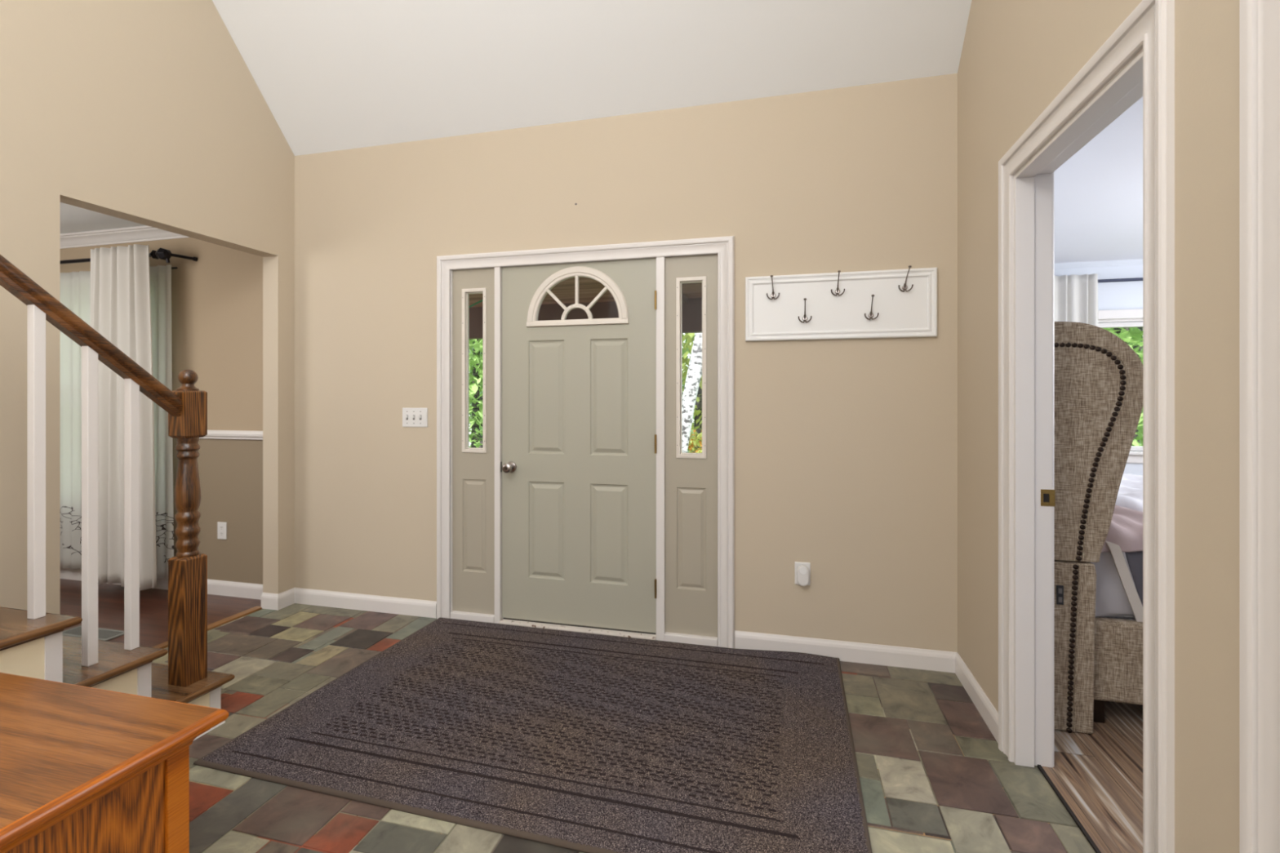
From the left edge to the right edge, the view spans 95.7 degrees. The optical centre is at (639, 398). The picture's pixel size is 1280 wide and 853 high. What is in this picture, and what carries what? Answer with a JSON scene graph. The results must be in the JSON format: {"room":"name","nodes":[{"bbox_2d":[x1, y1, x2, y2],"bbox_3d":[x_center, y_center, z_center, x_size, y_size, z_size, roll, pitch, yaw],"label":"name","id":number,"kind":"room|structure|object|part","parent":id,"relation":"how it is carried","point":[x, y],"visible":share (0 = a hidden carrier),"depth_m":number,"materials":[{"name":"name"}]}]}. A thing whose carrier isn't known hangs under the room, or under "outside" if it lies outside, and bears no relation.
{"room":"entrance hall","nodes":[
{"label":"entrance hall","id":0,"kind":"room"},
{"bbox_2d":[60,202,146,234],"bbox_3d":[-5.556,-1.210,1.434,5.164,0.100,6.290,0,0,14],"label":"ceiling","id":1,"kind":"structure","parent":0,"point":[73,219],"depth_m":3.81,"materials":[{"name":"white paint"}]},
{"bbox_2d":[0,0,294,613],"bbox_3d":[-2.998,-1.800,0.780,0.115,6.200,6.039,0,0,14],"label":"wall","id":2,"kind":"structure","parent":0,"point":[148,113],"depth_m":2.76,"materials":[{"name":"beige paint"}]},
{"bbox_2d":[261,587,294,610],"bbox_3d":[-2.266,1.253,3.638,0.129,0.094,0.139,0,0,14],"label":"baseboard","id":3,"kind":"structure","parent":2,"relation":"attached to","point":[268,601],"depth_m":3.58,"materials":[{"name":"white wood"}]},
{"bbox_2d":[60,73,957,652],"bbox_3d":[-2.773,-0.122,3.905,9.105,2.845,0.130,0,0,14],"label":"wall","id":4,"kind":"structure","parent":0,"point":[846,450],"depth_m":3.08,"materials":[{"name":"beige paint"}]},
{"bbox_2d":[60,226,189,248],"bbox_3d":[-4.766,-1.121,4.304,5.045,0.078,0.076,0,0,14],"label":"crown molding","id":5,"kind":"structure","parent":4,"relation":"attached to","point":[140,233],"depth_m":4.02,"materials":[{"name":"white wood"}]},
{"bbox_2d":[60,248,197,269],"bbox_3d":[-4.088,-0.917,4.069,2.274,0.108,0.192,0,0,14],"label":"curtain rod","id":6,"kind":"object","parent":4,"relation":"attached to","point":[161,253],"visible":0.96,"depth_m":3.77,"materials":[{"name":"black metal"}]},
{"bbox_3d":[-4.201,-0.935,4.041,2.070,0.023,0.024,0,0,14],"label":"rod","id":7,"kind":"part","parent":6,"relation":"part of","materials":[{"name":"black metal"}]},
{"bbox_2d":[60,264,173,579],"bbox_3d":[-4.040,0.160,4.082,1.962,2.089,0.030,0,0,14],"label":"sheer curtain","id":8,"kind":"object","parent":6,"relation":"hanging from","point":[75,286],"visible":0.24,"depth_m":4.04,"materials":[{"name":"white fabric"}]},
{"bbox_2d":[89,244,156,590],"bbox_3d":[-3.396,0.119,3.770,0.594,2.208,0.067,0,0,14],"label":"curtain","id":9,"kind":"object","parent":6,"relation":"hanging from","point":[121,300],"visible":0.61,"depth_m":3.76,"materials":[{"name":"white fabric"}]},
{"bbox_2d":[60,567,262,599],"bbox_3d":[-4.758,1.253,4.334,5.045,0.094,0.014,0,0,14],"label":"baseboard","id":10,"kind":"structure","parent":4,"relation":"attached to","point":[223,588],"depth_m":3.82,"materials":[{"name":"white wood"}]},
{"bbox_2d":[217,521,226,539],"bbox_3d":[-2.763,0.875,3.831,0.076,0.114,0.008,0,0,14],"label":"wall outlet","id":11,"kind":"object","parent":4,"relation":"attached to","point":[221,526],"visible":1,"depth_m":3.83,"materials":[{"name":"white plastic"}]},
{"bbox_2d":[199,430,262,439],"bbox_3d":[-2.724,0.241,3.813,0.845,0.058,0.024,0,0,14],"label":"chair rail","id":12,"kind":"object","parent":4,"relation":"attached to","point":[211,434],"visible":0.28,"depth_m":3.79,"materials":[{"name":"white wood"}]},
{"bbox_2d":[294,587,436,617],"bbox_3d":[-1.703,1.253,3.560,1.028,0.094,0.014,0,0,14],"label":"baseboard","id":13,"kind":"structure","parent":4,"relation":"attached to","point":[424,608],"depth_m":3.54,"materials":[{"name":"white wood"}]},
{"bbox_2d":[402,407,427,426],"bbox_3d":[-1.350,0.115,3.469,0.172,0.116,0.016,0,0,14],"label":"light switch","id":14,"kind":"object","parent":4,"relation":"attached to","point":[411,417],"visible":1,"depth_m":3.47,"materials":[{"name":"white plastic"}]},
{"bbox_2d":[450,253,665,640],"bbox_3d":[-0.344,0.260,3.246,1.597,2.080,0.176,0,0,14],"label":"door","id":15,"kind":"structure","parent":4,"relation":"in","point":[580,404],"depth_m":3.23,"materials":[{"name":"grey paint"}]},
{"bbox_2d":[450,267,494,622],"bbox_3d":[-0.964,0.267,3.417,0.281,2.066,0.110,0,0,14],"label":"window","id":16,"kind":"structure","parent":15,"relation":"attached to","point":[473,468],"depth_m":3.40,"materials":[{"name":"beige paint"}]},
{"bbox_3d":[-0.964,1.278,3.417,0.281,0.045,0.110,0,0,14],"label":"rail","id":17,"kind":"part","parent":16,"relation":"part of","materials":[{"name":"white wood"}]},
{"bbox_3d":[-0.967,-0.163,3.402,0.157,0.961,0.039,0,0,14],"label":"sidelight frame","id":18,"kind":"part","parent":16,"relation":"part of","materials":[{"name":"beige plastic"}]},
{"bbox_3d":[-0.969,0.746,3.396,0.153,0.542,0.007,0,0,14],"label":"raised panel","id":19,"kind":"part","parent":16,"relation":"part of","materials":[{"name":"beige paint"}]},
{"bbox_3d":[-0.747,0.395,3.299,0.066,0.066,0.072,0,0,14],"label":"knob","id":20,"kind":"part","parent":15,"relation":"part of","materials":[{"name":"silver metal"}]},
{"bbox_3d":[-0.530,0.748,3.285,0.218,0.548,0.009,0,0,14],"label":"raised panel","id":21,"kind":"part","parent":15,"relation":"part of","materials":[{"name":"green paint"}]},
{"bbox_3d":[-0.530,-0.006,3.285,0.218,0.643,0.009,0,0,14],"label":"raised panel","id":22,"kind":"part","parent":15,"relation":"part of","materials":[{"name":"green paint"}]},
{"bbox_3d":[-0.351,-0.570,3.239,0.600,0.330,0.034,0,0,14],"label":"fanlight frame","id":23,"kind":"part","parent":15,"relation":"part of","materials":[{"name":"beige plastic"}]},
{"bbox_3d":[-0.349,0.251,3.257,0.914,2.030,0.042,0,0,14],"label":"panel","id":24,"kind":"part","parent":15,"relation":"part of","materials":[{"name":"green paint"}]},
{"bbox_3d":[-0.170,0.748,3.194,0.216,0.548,0.009,0,0,14],"label":"raised panel","id":25,"kind":"part","parent":15,"relation":"part of","materials":[{"name":"green paint"}]},
{"bbox_3d":[-0.170,-0.006,3.194,0.216,0.643,0.009,0,0,14],"label":"raised panel","id":26,"kind":"part","parent":15,"relation":"part of","materials":[{"name":"green paint"}]},
{"bbox_2d":[664,254,717,646],"bbox_3d":[0.278,0.267,3.102,0.283,2.066,0.110,0,0,14],"label":"window","id":27,"kind":"structure","parent":15,"relation":"attached to","point":[691,478],"depth_m":3.08,"materials":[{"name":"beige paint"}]},
{"bbox_3d":[0.278,1.278,3.102,0.283,0.045,0.110,0,0,14],"label":"rail","id":28,"kind":"part","parent":27,"relation":"part of","materials":[{"name":"white wood"}]},
{"bbox_3d":[0.275,-0.163,3.088,0.162,0.961,0.039,0,0,14],"label":"sidelight frame","id":29,"kind":"part","parent":27,"relation":"part of","materials":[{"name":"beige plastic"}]},
{"bbox_3d":[0.274,0.746,3.081,0.158,0.542,0.007,0,0,14],"label":"raised panel","id":30,"kind":"part","parent":27,"relation":"part of","materials":[{"name":"beige paint"}]},
{"bbox_2d":[436,235,733,648],"bbox_3d":[-0.353,0.230,3.228,1.740,2.140,0.054,0,0,14],"label":"door frame","id":31,"kind":"structure","parent":4,"relation":"attached to","point":[722,246],"depth_m":3.12,"materials":[{"name":"white wood"}]},
{"bbox_2d":[794,561,810,585],"bbox_3d":[0.820,0.884,2.923,0.076,0.114,0.008,0,0,14],"label":"wall outlet","id":32,"kind":"object","parent":4,"relation":"attached to","point":[797,564],"visible":0.28,"depth_m":2.92,"materials":[{"name":"white plastic"}]},
{"bbox_2d":[796,564,808,586],"bbox_3d":[0.816,0.888,2.902,0.058,0.100,0.035,0,0,14],"label":"night light","id":33,"kind":"object","parent":32,"relation":"attached to","point":[802,571],"visible":1,"depth_m":2.89,"materials":[{"name":"white plastic"}]},
{"bbox_2d":[745,265,937,341],"bbox_3d":[0.974,-0.461,2.851,0.900,0.334,0.071,0,0,14],"label":"coat rack","id":34,"kind":"object","parent":4,"relation":"attached to","point":[895,303],"visible":1,"depth_m":2.86,"materials":[{"name":"white painted wood"},{"name":"dark bronze metal"}]},
{"bbox_2d":[734,630,956,672],"bbox_3d":[0.999,1.253,2.875,1.047,0.094,0.014,0,0,14],"label":"baseboard","id":35,"kind":"structure","parent":4,"relation":"attached to","point":[849,651],"depth_m":2.85,"materials":[{"name":"white wood"}]},
{"bbox_2d":[212,0,971,155],"bbox_3d":[-1.083,-2.962,0.294,4.076,2.837,6.160,0,0,14],"label":"ceiling","id":36,"kind":"structure","parent":0,"point":[333,75],"depth_m":3.02,"materials":[{"name":"white paint"}]},
{"bbox_2d":[60,578,1142,852],"bbox_3d":[-1.128,1.349,1.653,13.400,0.102,8.650,0,0,14],"label":"floor","id":37,"kind":"structure","parent":0,"point":[935,778],"depth_m":2.02,"materials":[{"name":"tile"}]},
{"bbox_2d":[62,625,124,640],"bbox_3d":[-3.021,1.297,3.201,0.370,0.006,0.120,0,0,14],"label":"floor vent","id":38,"kind":"object","parent":37,"relation":"in","point":[104,634],"visible":0.56,"depth_m":3.20,"materials":[{"name":"grey metal"}]},
{"bbox_2d":[0,672,228,852],"bbox_3d":[-1.609,1.040,0.879,0.820,0.520,1.415,0,0,14],"label":"chest","id":39,"kind":"object","parent":37,"relation":"on","point":[83,769],"visible":1,"depth_m":1.32,"materials":[{"name":"orange wood"}]},
{"bbox_3d":[-1.607,1.050,0.878,0.688,0.440,1.279,0,0,14],"label":"panel","id":40,"kind":"part","parent":39,"relation":"part of","materials":[{"name":"orange wood"}]},
{"bbox_3d":[-1.276,0.847,0.794,0.020,0.016,1.199,0,0,14],"label":"rail","id":41,"kind":"part","parent":39,"relation":"part of","materials":[{"name":"orange wood"}]},
{"bbox_2d":[0,606,235,740],"bbox_3d":[-2.298,0.570,1.562,0.854,1.460,1.898,0,0,14],"label":"staircase","id":42,"kind":"structure","parent":37,"relation":"on","point":[36,648],"depth_m":1.96,"materials":[{"name":"brown wood"}]},
{"bbox_3d":[-1.883,1.013,1.696,0.015,0.574,0.224,0,0,14],"label":"panel","id":43,"kind":"part","parent":42,"relation":"part of","materials":[{"name":"beige paint"}]},
{"bbox_3d":[-1.861,0.732,1.728,0.012,0.012,0.236,0,0,14],"label":"cove moulding","id":44,"kind":"part","parent":42,"relation":"part of","materials":[{"name":"brown wood"}]},
{"bbox_3d":[-1.843,0.821,1.821,0.006,0.189,0.045,0,0,14],"label":"riser trim","id":45,"kind":"part","parent":42,"relation":"part of","materials":[{"name":"white wood"}]},
{"bbox_2d":[0,254,207,687],"bbox_3d":[-1.983,-0.009,1.637,0.089,2.278,1.500,0,0,14],"label":"stair railing","id":46,"kind":"object","parent":42,"relation":"on","point":[186,407],"visible":1,"depth_m":2.11,"materials":[{"name":"brown wood"}]},
{"bbox_3d":[-1.994,-0.538,1.595,0.063,1.221,1.412,0,0,14],"label":"handrail","id":47,"kind":"part","parent":46,"relation":"part of","materials":[{"name":"brown wood"}]},
{"bbox_3d":[-1.818,1.121,1.954,0.015,0.359,0.224,0,0,14],"label":"panel","id":48,"kind":"part","parent":42,"relation":"part of","materials":[{"name":"beige paint"}]},
{"bbox_3d":[-1.796,0.947,1.985,0.012,0.012,0.236,0,0,14],"label":"cove moulding","id":49,"kind":"part","parent":42,"relation":"part of","materials":[{"name":"brown wood"}]},
{"bbox_3d":[-1.778,1.036,2.079,0.006,0.189,0.045,0,0,14],"label":"riser trim","id":50,"kind":"part","parent":42,"relation":"part of","materials":[{"name":"white wood"}]},
{"bbox_3d":[-1.753,1.228,2.211,0.015,0.144,0.224,0,0,14],"label":"panel","id":51,"kind":"part","parent":42,"relation":"part of","materials":[{"name":"beige paint"}]},
{"bbox_3d":[-1.712,1.228,2.336,0.006,0.144,0.045,0,0,14],"label":"riser trim","id":52,"kind":"part","parent":42,"relation":"part of","materials":[{"name":"white wood"}]},
{"bbox_2d":[151,605,262,648],"bbox_3d":[-2.497,1.301,3.068,0.052,0.018,1.100,0,0,14],"label":"threshold","id":53,"kind":"object","parent":37,"relation":"on","point":[163,645],"visible":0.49,"depth_m":3.38,"materials":[{"name":"brown wood"}]},
{"bbox_2d":[193,617,872,852],"bbox_3d":[-0.291,1.286,2.457,2.311,0.028,1.524,0,0,14],"label":"rug","id":54,"kind":"object","parent":37,"relation":"on","point":[584,742],"visible":1,"depth_m":2.16,"materials":[{"name":"fabric"}]},
{"bbox_2d":[1036,764,1101,852],"bbox_3d":[1.312,1.302,1.661,0.010,0.016,0.805,0,0,14],"label":"threshold","id":55,"kind":"object","parent":37,"relation":"on","point":[1061,798],"visible":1,"depth_m":1.82,"materials":[{"name":"black wood"}]},
{"bbox_2d":[1053,321,1142,733],"bbox_3d":[2.818,0.499,2.906,2.205,1.599,1.852,0,0,14],"label":"bed","id":56,"kind":"object","parent":37,"relation":"on","point":[1098,376],"visible":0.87,"depth_m":2.24,"materials":[{"name":"beige fabric"}]},
{"bbox_3d":[1.635,0.765,2.256,0.024,0.075,0.005,0,0,14],"label":"port plate","id":57,"kind":"part","parent":56,"relation":"part of","materials":[{"name":"black plastic"}]},
{"bbox_2d":[1058,588,1062,602],"bbox_3d":[1.634,0.766,2.253,0.012,0.054,0.002,0,0,14],"label":"socket","id":58,"kind":"object","parent":56,"relation":"attached to","point":[1060,589],"depth_m":2.25,"materials":[{"name":"grey plastic"}]},
{"bbox_3d":[1.651,0.967,2.298,0.242,0.658,0.084,0,0,14],"label":"headboard leg","id":59,"kind":"part","parent":56,"relation":"part of","materials":[{"name":"beige fabric"}]},
{"bbox_2d":[1091,551,1136,617],"bbox_3d":[1.951,0.720,2.491,0.196,0.335,0.377,0,0,14],"label":"sheet","id":60,"kind":"object","parent":56,"relation":"on","point":[1111,598],"visible":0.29,"depth_m":2.33,"materials":[{"name":"grey fabric"}]},
{"bbox_3d":[2.621,1.041,2.120,2.060,0.318,0.062,0,0,14],"label":"rail","id":61,"kind":"part","parent":56,"relation":"part of","materials":[{"name":"beige fabric"}]},
{"bbox_2d":[1106,541,1142,622],"bbox_3d":[1.897,0.731,2.386,0.108,0.362,0.292,0,0,-26],"label":"throw","id":62,"kind":"object","parent":56,"relation":"on","point":[1119,561],"visible":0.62,"depth_m":2.30,"materials":[{"name":"beige fabric"}]},
{"bbox_2d":[1115,473,1142,511],"bbox_3d":[2.788,0.504,3.023,1.883,0.136,0.992,0,0,14],"label":"duvet","id":63,"kind":"object","parent":56,"relation":"on","point":[1130,495],"visible":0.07,"depth_m":2.86,"materials":[{"name":"white fabric"}]},
{"bbox_2d":[1101,504,1142,552],"bbox_3d":[2.421,0.543,2.389,1.284,0.159,0.451,0,0,14],"label":"blanket","id":64,"kind":"object","parent":63,"relation":"on","point":[1126,529],"visible":0.12,"depth_m":2.33,"materials":[{"name":"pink fabric"}]},
{"bbox_2d":[1124,551,1142,605],"bbox_3d":[2.414,0.712,2.357,1.080,0.340,0.342,0,0,14],"label":"sheet","id":65,"kind":"object","parent":56,"relation":"on","point":[1135,559],"visible":0.04,"depth_m":2.30,"materials":[{"name":"grey fabric"}]},
{"bbox_2d":[1053,273,1097,326],"bbox_3d":[3.533,0.083,4.790,0.436,2.195,0.065,0,0,14],"label":"curtain","id":66,"kind":"object","parent":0,"point":[1075,296],"visible":0.14,"depth_m":4.77,"materials":[{"name":"white fabric"}]},
{"bbox_2d":[957,0,1239,852],"bbox_3d":[0.822,-1.800,-0.188,0.115,6.200,6.039,0,0,14],"label":"wall","id":67,"kind":"structure","parent":0,"point":[1017,56],"depth_m":1.18,"materials":[{"name":"beige paint"}]},
{"bbox_2d":[955,652,998,742],"bbox_3d":[1.426,1.253,2.458,0.014,0.094,0.611,0,0,14],"label":"baseboard","id":68,"kind":"structure","parent":67,"relation":"attached to","point":[984,705],"depth_m":2.42,"materials":[{"name":"white wood"}]},
{"bbox_2d":[1013,48,1142,767],"bbox_3d":[1.304,0.207,1.667,0.139,2.186,0.976,0,0,14],"label":"door jamb","id":69,"kind":"structure","parent":67,"relation":"in","point":[1034,496],"depth_m":2.04,"materials":[{"name":"white wood"}]},
{"bbox_3d":[1.435,0.350,2.039,0.044,0.059,0.003,0,0,14],"label":"strike plate","id":70,"kind":"part","parent":69,"relation":"part of","materials":[{"name":"gold metal"}]},
{"bbox_3d":[1.360,0.207,1.653,0.024,2.186,0.976,0,0,14],"label":"bedroom casing","id":71,"kind":"part","parent":69,"relation":"part of","materials":[{"name":"white wood"}]},
{"bbox_2d":[998,0,1174,852],"bbox_3d":[1.225,0.207,1.687,0.024,2.186,0.976,0,0,14],"label":"door frame","id":72,"kind":"structure","parent":67,"relation":"attached to","point":[1150,27],"depth_m":1.28,"materials":[{"name":"white wood"}]},
{"bbox_2d":[1239,0,1279,852],"bbox_3d":[0.931,0.207,0.527,0.024,2.186,0.998,0,0,14],"label":"door frame","id":73,"kind":"structure","parent":67,"relation":"attached to","point":[1259,20],"depth_m":0.97,"materials":[{"name":"white wood"}]},
{"bbox_2d":[1053,97,1142,263],"bbox_3d":[3.772,-1.190,2.221,4.418,0.100,5.400,0,0,14],"label":"ceiling","id":74,"kind":"structure","parent":0,"point":[1098,191],"depth_m":3.30,"materials":[{"name":"white paint"}]},
{"bbox_2d":[1053,264,1142,475],"bbox_3d":[4.363,0.080,4.790,4.295,2.440,0.130,0,0,14],"label":"wall","id":75,"kind":"structure","parent":0,"point":[1116,295],"depth_m":4.82,"materials":[{"name":"white paint"}]},
{"bbox_2d":[1053,258,1142,269],"bbox_3d":[4.343,-1.120,4.707,4.295,0.040,0.040,0,0,14],"label":"trim","id":76,"kind":"structure","parent":75,"relation":"attached to","point":[1125,262],"depth_m":4.83,"materials":[{"name":"white paint"}]},
{"bbox_2d":[1097,318,1142,463],"bbox_3d":[4.554,-0.095,4.697,1.860,1.259,0.135,0,0,14],"label":"window","id":77,"kind":"structure","parent":75,"relation":"in","point":[1135,455],"depth_m":4.81,"materials":[{"name":"white"}]},
{"bbox_3d":[4.546,-0.142,4.664,1.858,1.164,0.024,0,0,14],"label":"casing","id":78,"kind":"part","parent":77,"relation":"part of","materials":[{"name":"white wood"}]},
{"bbox_3d":[4.548,0.487,4.673,1.860,0.095,0.085,0,0,14],"label":"sill","id":79,"kind":"part","parent":77,"relation":"part of","materials":[{"name":"white wood"}]},
{"bbox_2d":[1097,277,1142,282],"bbox_3d":[4.423,-0.968,4.630,2.500,0.026,0.026,0,0,14],"label":"curtain rod","id":80,"kind":"object","parent":75,"relation":"attached to","point":[1136,278],"visible":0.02,"depth_m":4.74,"materials":[{"name":"blue"}]},
{"bbox_2d":[1097,309,1142,319],"bbox_3d":[4.542,-0.693,4.650,1.720,0.075,0.048,0,0,14],"label":"roller blind","id":81,"kind":"object","parent":75,"relation":"attached to","point":[1120,313],"visible":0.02,"depth_m":4.77,"materials":[{"name":"white fabric"}]},
{"label":"outside","id":82,"kind":"structure","parent":0,"visible":0},
{"bbox_3d":[5.308,1.950,20.938,60.000,0.100,36.800,0,0,14],"label":"ground","id":83,"kind":"structure","parent":82,"visible":0},
{"bbox_2d":[469,338,482,448],"bbox_3d":[-3.214,-2.571,11.676,2.713,8.984,2.503,0,0,14],"label":"tree","id":84,"kind":"object","parent":83,"relation":"on","point":[475,360],"visible":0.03,"depth_m":11.25,"materials":[{"name":"green plant"}]},
{"bbox_2d":[469,339,482,448],"bbox_3d":[-4.102,-3.754,16.001,4.652,11.361,3.044,0,0,14],"label":"tree","id":85,"kind":"object","parent":83,"relation":"on","point":[481,353],"visible":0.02,"depth_m":15.91,"materials":[{"name":"green plant"}]},
{"bbox_2d":[682,333,694,439],"bbox_3d":[0.738,-3.304,14.763,4.958,10.459,2.993,0,0,14],"label":"tree","id":86,"kind":"object","parent":83,"relation":"on","point":[687,348],"visible":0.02,"depth_m":14.35,"materials":[{"name":"green plant"}]},
{"bbox_2d":[682,333,702,452],"bbox_3d":[1.301,-1.586,8.508,3.737,7.033,2.094,0,0,14],"label":"birch tree","id":87,"kind":"object","parent":83,"relation":"on","point":[694,374],"visible":0.02,"depth_m":8.59,"materials":[{"name":"white plant"}]},
{"bbox_2d":[682,333,702,452],"bbox_3d":[1.336,-2.721,11.410,2.706,9.289,2.131,0,0,2],"label":"tree","id":88,"kind":"object","parent":83,"relation":"on","point":[697,421],"visible":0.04,"depth_m":11.38,"materials":[{"name":"green plant"}]},
{"bbox_2d":[688,429,702,453],"bbox_3d":[0.991,1.138,9.727,1.660,1.283,1.119,0,0,14],"label":"shrub","id":89,"kind":"object","parent":83,"relation":"on","point":[694,442],"visible":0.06,"depth_m":9.56,"materials":[{"name":"yellow plant"}]},
{"bbox_2d":[1102,327,1142,445],"bbox_3d":[7.115,-1.575,8.515,3.102,6.995,2.494,0,0,14],"label":"tree","id":90,"kind":"object","parent":83,"relation":"on","point":[1125,334],"visible":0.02,"depth_m":8.27,"materials":[{"name":"green plant"}]},
{"bbox_2d":[1108,327,1142,445],"bbox_3d":[9.939,-2.844,11.508,4.603,9.545,2.993,0,0,17],"label":"tree","id":91,"kind":"object","parent":83,"relation":"on","point":[1140,329],"visible":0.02,"depth_m":11.42,"materials":[{"name":"green plant"}]},
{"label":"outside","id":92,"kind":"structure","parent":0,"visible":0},
{"bbox_2d":[469,277,702,307],"bbox_3d":[-0.701,-1.040,4.805,5.280,0.080,2.630,0,0,14],"label":"ceiling","id":93,"kind":"structure","parent":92,"point":[588,288],"depth_m":5.49,"materials":[{"name":"brown wood"}]},
{"bbox_2d":[469,299,482,307],"bbox_3d":[-1.503,-0.842,5.041,1.024,0.298,0.049,0,0,26],"label":"cord","id":94,"kind":"object","parent":93,"relation":"hanging from","point":[482,300],"visible":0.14,"depth_m":5.00,"materials":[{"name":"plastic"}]},
{"bbox_2d":[469,297,702,339],"bbox_3d":[-0.378,-0.833,6.079,5.280,0.335,0.120,0,0,14],"label":"beam","id":95,"kind":"structure","parent":93,"relation":"attached to","point":[691,312],"depth_m":6.04,"materials":[{"name":"brown wood"}]},
{"bbox_2d":[682,293,688,304],"bbox_3d":[0.150,-0.970,4.579,0.040,0.060,2.550,0,0,14],"label":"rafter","id":96,"kind":"object","parent":93,"relation":"attached to","point":[685,300],"visible":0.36,"depth_m":5.67,"materials":[{"name":"brown wood"}]}
]}

